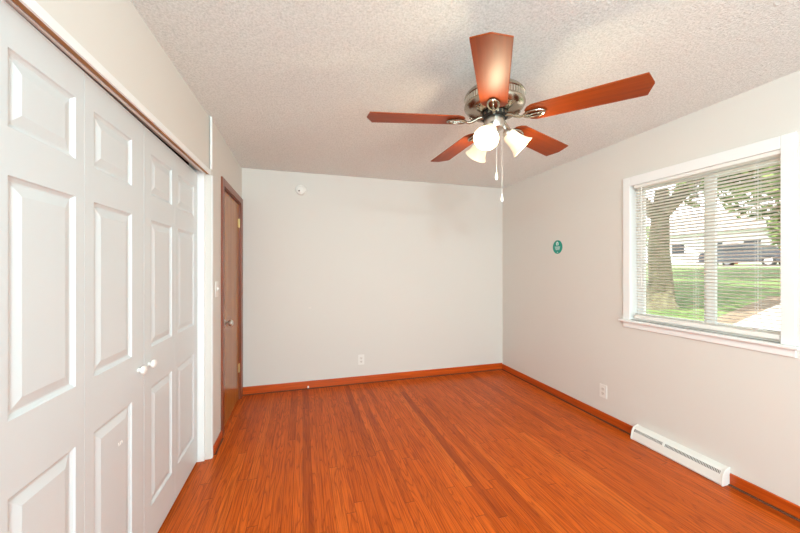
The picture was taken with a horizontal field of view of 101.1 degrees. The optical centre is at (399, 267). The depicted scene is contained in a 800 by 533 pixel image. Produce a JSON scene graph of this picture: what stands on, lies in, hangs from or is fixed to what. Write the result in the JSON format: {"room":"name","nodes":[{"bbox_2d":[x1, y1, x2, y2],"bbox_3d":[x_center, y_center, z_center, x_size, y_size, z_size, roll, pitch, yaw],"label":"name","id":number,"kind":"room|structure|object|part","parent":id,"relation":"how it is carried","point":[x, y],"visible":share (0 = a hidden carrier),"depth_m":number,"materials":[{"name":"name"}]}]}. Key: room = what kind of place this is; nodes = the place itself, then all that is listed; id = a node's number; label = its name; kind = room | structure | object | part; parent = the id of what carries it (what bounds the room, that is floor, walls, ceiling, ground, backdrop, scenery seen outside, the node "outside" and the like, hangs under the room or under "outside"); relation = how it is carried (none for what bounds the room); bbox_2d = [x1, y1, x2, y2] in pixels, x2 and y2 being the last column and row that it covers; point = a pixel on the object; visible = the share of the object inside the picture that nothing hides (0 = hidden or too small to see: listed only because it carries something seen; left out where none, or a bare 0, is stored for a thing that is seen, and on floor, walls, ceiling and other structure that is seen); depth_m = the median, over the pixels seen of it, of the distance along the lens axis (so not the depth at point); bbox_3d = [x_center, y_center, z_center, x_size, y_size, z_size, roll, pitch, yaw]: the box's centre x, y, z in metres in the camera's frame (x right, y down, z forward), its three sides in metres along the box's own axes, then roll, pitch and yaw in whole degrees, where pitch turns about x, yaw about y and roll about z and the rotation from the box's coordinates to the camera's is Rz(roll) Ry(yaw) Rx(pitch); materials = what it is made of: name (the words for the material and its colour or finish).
{"room":"empty bedroom","nodes":[
{"label":"empty bedroom","id":0,"kind":"room"},
{"bbox_2d":[10,0,209,169],"bbox_3d":[-0.741,-0.881,-0.093,0.075,0.385,5.043,0,0,-15],"label":"wall","id":1,"kind":"structure","parent":0,"point":[113,32],"depth_m":1.37,"materials":[{"name":"beige paint"}]},
{"bbox_2d":[0,0,147,532],"bbox_3d":[-1.070,0.342,1.117,0.064,2.012,0.864,0,0,-16],"label":"door","id":2,"kind":"structure","parent":1,"relation":"in","point":[73,369],"depth_m":1.03,"materials":[{"name":"white wood"}]},
{"bbox_3d":[-1.163,0.461,1.487,0.032,0.040,0.040,0,0,-16],"label":"knob","id":3,"kind":"part","parent":2,"relation":"part of","materials":[{"name":"white plastic"}]},
{"bbox_2d":[5,0,205,173],"bbox_3d":[-0.736,-0.678,-0.092,0.014,0.016,5.042,0,0,-15],"label":"trim","id":4,"kind":"structure","parent":1,"relation":"attached to","point":[14,5],"depth_m":1.09,"materials":[{"name":"white"}]},
{"bbox_2d":[12,0,207,173],"bbox_3d":[-0.715,-0.680,-0.086,0.022,0.020,5.042,0,0,-15],"label":"trim","id":5,"kind":"structure","parent":1,"relation":"attached to","point":[17,2],"depth_m":1.10,"materials":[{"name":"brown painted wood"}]},
{"bbox_2d":[19,0,210,174],"bbox_3d":[-0.705,-0.679,-0.067,0.008,0.031,5.072,0,0,-15],"label":"trim","id":6,"kind":"structure","parent":1,"relation":"attached to","point":[33,6],"depth_m":1.11,"materials":[{"name":"white wood"}]},
{"bbox_2d":[144,126,196,532],"bbox_3d":[-1.308,0.342,1.922,0.064,2.012,0.807,0,0,-16],"label":"door","id":7,"kind":"structure","parent":1,"relation":"in","point":[170,184],"depth_m":1.81,"materials":[{"name":"white wood"}]},
{"bbox_3d":[-1.192,0.461,1.585,0.032,0.040,0.040,0,0,-16],"label":"knob","id":8,"kind":"part","parent":7,"relation":"part of","materials":[{"name":"white plastic"}]},
{"bbox_2d":[126,109,188,164],"bbox_3d":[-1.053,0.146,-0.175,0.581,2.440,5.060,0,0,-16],"label":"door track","id":9,"kind":"structure","parent":0,"point":[175,152],"depth_m":2.28,"materials":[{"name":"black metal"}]},
{"bbox_2d":[189,122,241,459],"bbox_3d":[-1.592,0.146,2.924,0.140,2.440,1.230,0,0,-16],"label":"wall","id":10,"kind":"structure","parent":0,"point":[225,164],"depth_m":2.47,"materials":[{"name":"beige paint"}]},
{"bbox_2d":[194,170,204,461],"bbox_3d":[-1.434,0.339,2.319,0.101,2.054,0.017,0,0,-16],"label":"trim","id":11,"kind":"structure","parent":10,"relation":"attached to","point":[200,176],"depth_m":2.32,"materials":[{"name":"white wood"}]},
{"bbox_2d":[210,116,212,169],"bbox_3d":[-1.341,-0.888,2.341,0.012,0.372,0.030,0,0,-16],"label":"trim","id":12,"kind":"structure","parent":10,"relation":"attached to","point":[211,117],"depth_m":2.33,"materials":[{"name":"white wood"}]},
{"bbox_2d":[211,176,212,457],"bbox_3d":[-1.351,0.351,2.367,0.008,2.030,0.022,0,0,-16],"label":"trim","id":13,"kind":"structure","parent":10,"relation":"attached to","point":[211,176],"depth_m":2.36,"materials":[{"name":"white wood"}]},
{"bbox_2d":[215,281,218,296],"bbox_3d":[-1.384,0.161,2.495,0.017,0.117,0.072,0,0,-16],"label":"light switch","id":14,"kind":"object","parent":10,"relation":"attached to","point":[216,283],"visible":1,"depth_m":2.48,"materials":[{"name":"white plastic"}]},
{"bbox_2d":[213,431,223,454],"bbox_3d":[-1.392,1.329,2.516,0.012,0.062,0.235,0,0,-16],"label":"baseboard","id":15,"kind":"structure","parent":10,"relation":"attached to","point":[219,438],"depth_m":2.48,"materials":[{"name":"brown wood"}]},
{"bbox_2d":[221,176,242,437],"bbox_3d":[-1.603,0.316,3.064,0.199,2.100,0.931,0,0,-16],"label":"door","id":16,"kind":"structure","parent":10,"relation":"in","point":[231,202],"depth_m":3.04,"materials":[{"name":"brown wood"}]},
{"bbox_3d":[-1.453,0.466,2.788,0.069,0.064,0.064,0,0,-16],"label":"knob","id":17,"kind":"part","parent":16,"relation":"part of","materials":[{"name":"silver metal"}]},
{"bbox_2d":[242,168,502,386],"bbox_3d":[-0.177,0.146,4.056,3.496,2.440,0.140,0,0,-16],"label":"wall","id":18,"kind":"structure","parent":0,"point":[403,276],"depth_m":3.92,"materials":[{"name":"beige paint"}]},
{"bbox_2d":[295,185,305,194],"bbox_3d":[-1.112,-0.877,3.687,0.116,0.116,0.037,0,0,-16],"label":"smoke detector","id":19,"kind":"object","parent":18,"relation":"attached to","point":[300,189],"visible":1,"depth_m":3.67,"materials":[{"name":"white plastic"}]},
{"bbox_2d":[358,355,363,364],"bbox_3d":[-0.460,1.086,3.895,0.072,0.117,0.008,0,0,-16],"label":"wall outlet","id":20,"kind":"object","parent":18,"relation":"attached to","point":[360,357],"visible":1,"depth_m":3.89,"materials":[{"name":"white plastic"}]},
{"bbox_2d":[243,363,501,395],"bbox_3d":[-0.161,1.318,3.981,3.203,0.080,0.012,0,0,-16],"label":"baseboard","id":21,"kind":"structure","parent":18,"relation":"attached to","point":[432,372],"depth_m":3.90,"materials":[{"name":"brown wood"}]},
{"bbox_2d":[131,0,799,187],"bbox_3d":[0.452,-1.124,0.900,4.077,0.100,6.550,0,0,-16],"label":"ceiling","id":22,"kind":"structure","parent":0,"point":[287,85],"depth_m":1.75,"materials":[{"name":"white paint"}]},
{"bbox_2d":[367,32,654,201],"bbox_3d":[0.470,-0.707,1.749,1.261,0.734,1.233,0,0,-16],"label":"ceiling fan","id":23,"kind":"object","parent":22,"relation":"hanging from","point":[496,98],"visible":1,"depth_m":1.57,"materials":[{"name":"brown wood"}]},
{"bbox_3d":[0.081,-0.773,1.702,0.503,0.030,0.145,0,0,-1],"label":"fan blade","id":24,"kind":"part","parent":23,"relation":"part of","materials":[{"name":"brown wood"}]},
{"bbox_3d":[0.356,-0.757,2.097,0.144,0.034,0.503,0,0,-19],"label":"fan blade","id":25,"kind":"part","parent":23,"relation":"part of","materials":[{"name":"brown wood"}]},
{"bbox_3d":[0.431,-0.647,1.815,0.123,0.138,0.139,0,0,-16],"label":"lamp shade","id":26,"kind":"part","parent":23,"relation":"part of","materials":[{"name":"white glass"}]},
{"bbox_3d":[0.425,-0.647,1.600,0.134,0.138,0.132,0,0,-16],"label":"lamp shade","id":27,"kind":"part","parent":23,"relation":"part of","materials":[{"name":"white glass"}]},
{"bbox_3d":[0.433,-0.663,1.621,0.051,0.071,0.071,0,0,10],"label":"bulb","id":28,"kind":"part","parent":23,"relation":"part of","materials":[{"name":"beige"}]},
{"bbox_3d":[0.371,-0.769,1.318,0.144,0.034,0.503,0,0,17],"label":"fan blade","id":29,"kind":"part","parent":23,"relation":"part of","materials":[{"name":"brown wood"}]},
{"bbox_3d":[0.556,-0.710,1.705,0.056,0.079,0.055,0,0,-16],"label":"lamp arm","id":30,"kind":"part","parent":23,"relation":"part of","materials":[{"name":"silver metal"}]},
{"bbox_3d":[0.613,-0.647,1.695,0.138,0.138,0.120,0,0,-16],"label":"lamp shade","id":31,"kind":"part","parent":23,"relation":"part of","materials":[{"name":"white glass"}]},
{"bbox_3d":[0.816,-0.750,1.957,0.503,0.040,0.144,0,0,-37],"label":"fan blade","id":32,"kind":"part","parent":23,"relation":"part of","materials":[{"name":"brown wood"}]},
{"bbox_3d":[0.826,-0.754,1.476,0.503,0.036,0.144,0,0,35],"label":"fan blade","id":33,"kind":"part","parent":23,"relation":"part of","materials":[{"name":"brown wood"}]},
{"bbox_2d":[158,370,799,532],"bbox_3d":[0.452,1.416,0.900,4.077,0.100,6.550,0,0,-16],"label":"floor","id":34,"kind":"structure","parent":0,"point":[494,451],"depth_m":2.22,"materials":[{"name":"brown wood"}]},
{"bbox_2d":[503,70,799,505],"bbox_3d":[2.340,0.146,1.457,0.140,2.440,6.270,0,0,-16],"label":"wall","id":35,"kind":"structure","parent":0,"point":[737,408],"depth_m":2.67,"materials":[{"name":"beige paint"}]},
{"bbox_2d":[553,240,561,253],"bbox_3d":[1.667,-0.222,3.483,0.002,0.144,0.136,0,0,-16],"label":"sticker","id":36,"kind":"object","parent":35,"relation":"attached to","point":[557,246],"visible":1,"depth_m":3.48,"materials":[{"name":"teal"}]},
{"bbox_2d":[502,364,632,433],"bbox_3d":[1.643,1.325,3.546,0.012,0.067,1.868,0,0,-16],"label":"baseboard","id":37,"kind":"structure","parent":35,"relation":"attached to","point":[612,420],"depth_m":3.25,"materials":[{"name":"brown wood"}]},
{"bbox_2d":[600,383,606,398],"bbox_3d":[1.822,1.104,2.951,0.008,0.117,0.072,0,0,-16],"label":"wall outlet","id":38,"kind":"object","parent":35,"relation":"attached to","point":[603,388],"visible":1,"depth_m":2.94,"materials":[{"name":"white plastic"}]},
{"bbox_2d":[502,369,799,521],"bbox_3d":[2.264,1.363,1.425,0.022,0.007,6.251,0,0,-16],"label":"trim","id":39,"kind":"structure","parent":35,"relation":"attached to","point":[730,485],"depth_m":2.69,"materials":[{"name":"brown wood"}]},
{"bbox_2d":[630,424,729,486],"bbox_3d":[1.961,1.310,2.352,0.078,0.111,0.602,0,0,-16],"label":"baseboard heater","id":40,"kind":"object","parent":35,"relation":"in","point":[719,473],"visible":1,"depth_m":2.28,"materials":[{"name":"white metal"}]},
{"bbox_2d":[634,429,720,473],"bbox_3d":[1.946,1.291,2.349,0.011,0.019,0.562,0,0,-16],"label":"grille","id":41,"kind":"object","parent":40,"relation":"attached to","point":[690,457],"depth_m":2.31,"materials":[{"name":"white metal"}]},
{"bbox_2d":[618,132,799,357],"bbox_3d":[2.080,-0.127,2.293,0.205,1.234,1.051,0,0,-16],"label":"window","id":42,"kind":"structure","parent":35,"relation":"in","point":[786,143],"depth_m":2.11,"materials":[{"name":"white wood"}]},
{"bbox_3d":[2.054,-0.127,2.471,0.026,1.085,0.532,0,0,-16],"label":"sash","id":43,"kind":"part","parent":42,"relation":"part of","materials":[{"name":"white"}]},
{"bbox_2d":[634,150,779,339],"bbox_3d":[2.027,-0.132,2.262,0.045,1.073,0.853,0,0,-16],"label":"window blind","id":44,"kind":"object","parent":42,"relation":"attached to","point":[773,154],"visible":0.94,"depth_m":2.17,"materials":[{"name":"white plastic"}]},
{"bbox_3d":[1.939,-0.123,2.586,0.031,1.045,0.014,0,0,-16],"label":"ladder cord","id":45,"kind":"part","parent":44,"relation":"part of","materials":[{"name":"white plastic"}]},
{"bbox_3d":[2.031,0.391,2.263,0.026,0.029,0.845,0,0,-16],"label":"rail","id":46,"kind":"part","parent":44,"relation":"part of","materials":[{"name":"white plastic"}]},
{"bbox_3d":[2.030,0.434,2.279,0.100,0.018,1.051,0,0,-16],"label":"sill","id":47,"kind":"part","parent":42,"relation":"part of","materials":[{"name":"white"}]},
{"bbox_3d":[2.197,-0.127,2.092,0.026,1.085,0.435,0,0,-16],"label":"sash","id":48,"kind":"part","parent":42,"relation":"part of","materials":[{"name":"white"}]},
{"bbox_2d":[730,473,799,518],"bbox_3d":[2.616,1.325,0.250,0.012,0.067,3.798,0,0,-16],"label":"baseboard","id":49,"kind":"structure","parent":35,"relation":"attached to","point":[775,500],"depth_m":1.91,"materials":[{"name":"brown wood"}]},
{"label":"outside","id":50,"kind":"structure","parent":0,"visible":0},
{"bbox_2d":[646,264,779,320],"bbox_3d":[25.915,0.616,23.292,57.100,2.900,90.000,0,0,-16],"label":"lawn","id":51,"kind":"structure","parent":50,"point":[677,298],"depth_m":11.78,"materials":[{"name":"green plant"}]},
{"bbox_2d":[646,163,779,309],"bbox_3d":[8.187,-2.992,10.172,7.689,8.437,9.000,0,0,-16],"label":"leafy tree","id":52,"kind":"object","parent":51,"relation":"on","point":[675,304],"visible":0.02,"depth_m":9.72,"materials":[{"name":"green plant"}]},
{"bbox_2d":[670,204,778,264],"bbox_3d":[37.659,-3.399,36.665,10.200,6.400,12.200,0,0,-16],"label":"house","id":53,"kind":"structure","parent":51,"relation":"on","point":[757,237],"depth_m":36.32,"materials":[{"name":"white"}]},
{"bbox_3d":[32.407,-2.199,38.347,0.020,1.200,1.300,0,0,-16],"label":"pane","id":54,"kind":"part","parent":53,"relation":"part of","materials":[{"name":"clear glass"}]},
{"bbox_3d":[34.276,-2.199,32.017,0.020,1.200,1.300,0,0,-16],"label":"pane","id":55,"kind":"part","parent":53,"relation":"part of","materials":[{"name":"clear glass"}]},
{"bbox_2d":[699,162,779,219],"bbox_3d":[15.639,-3.044,13.039,6.500,6.880,6.191,0,0,-2],"label":"leafy tree","id":56,"kind":"object","parent":51,"relation":"on","point":[777,162],"visible":0.06,"depth_m":14.55,"materials":[{"name":"green plant"}]},
{"bbox_2d":[763,204,779,247],"bbox_3d":[30.806,-3.888,24.546,6.724,7.320,4.920,0,0,-16],"label":"leafy tree","id":57,"kind":"object","parent":51,"relation":"on","point":[777,220],"visible":0.03,"depth_m":25.71,"materials":[{"name":"green plant"}]},
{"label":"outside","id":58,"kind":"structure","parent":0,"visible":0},
{"bbox_2d":[717,297,779,323],"bbox_3d":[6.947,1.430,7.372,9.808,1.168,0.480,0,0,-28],"label":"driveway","id":59,"kind":"structure","parent":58,"point":[767,298],"depth_m":8.43,"materials":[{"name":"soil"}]},
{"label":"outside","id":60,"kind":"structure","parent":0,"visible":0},
{"bbox_2d":[717,266,779,266],"bbox_3d":[23.565,0.046,22.598,8.000,0.400,90.000,0,0,-16],"label":"street","id":61,"kind":"structure","parent":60,"point":[717,266],"depth_m":20.88,"materials":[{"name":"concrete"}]},
{"bbox_2d":[698,244,779,264],"bbox_3d":[22.380,-0.795,21.192,1.810,1.430,4.526,0,0,-16],"label":"parked car","id":62,"kind":"object","parent":61,"relation":"on","point":[747,245],"visible":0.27,"depth_m":20.54,"materials":[{"name":"grey paint"}]},
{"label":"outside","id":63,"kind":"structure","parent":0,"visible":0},
{"bbox_2d":[733,305,779,330],"bbox_3d":[7.338,1.425,6.048,10.170,1.178,2.202,0,0,-28],"label":"ground walk","id":64,"kind":"structure","parent":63,"point":[775,306],"depth_m":7.47,"materials":[{"name":"concrete"}]}
]}

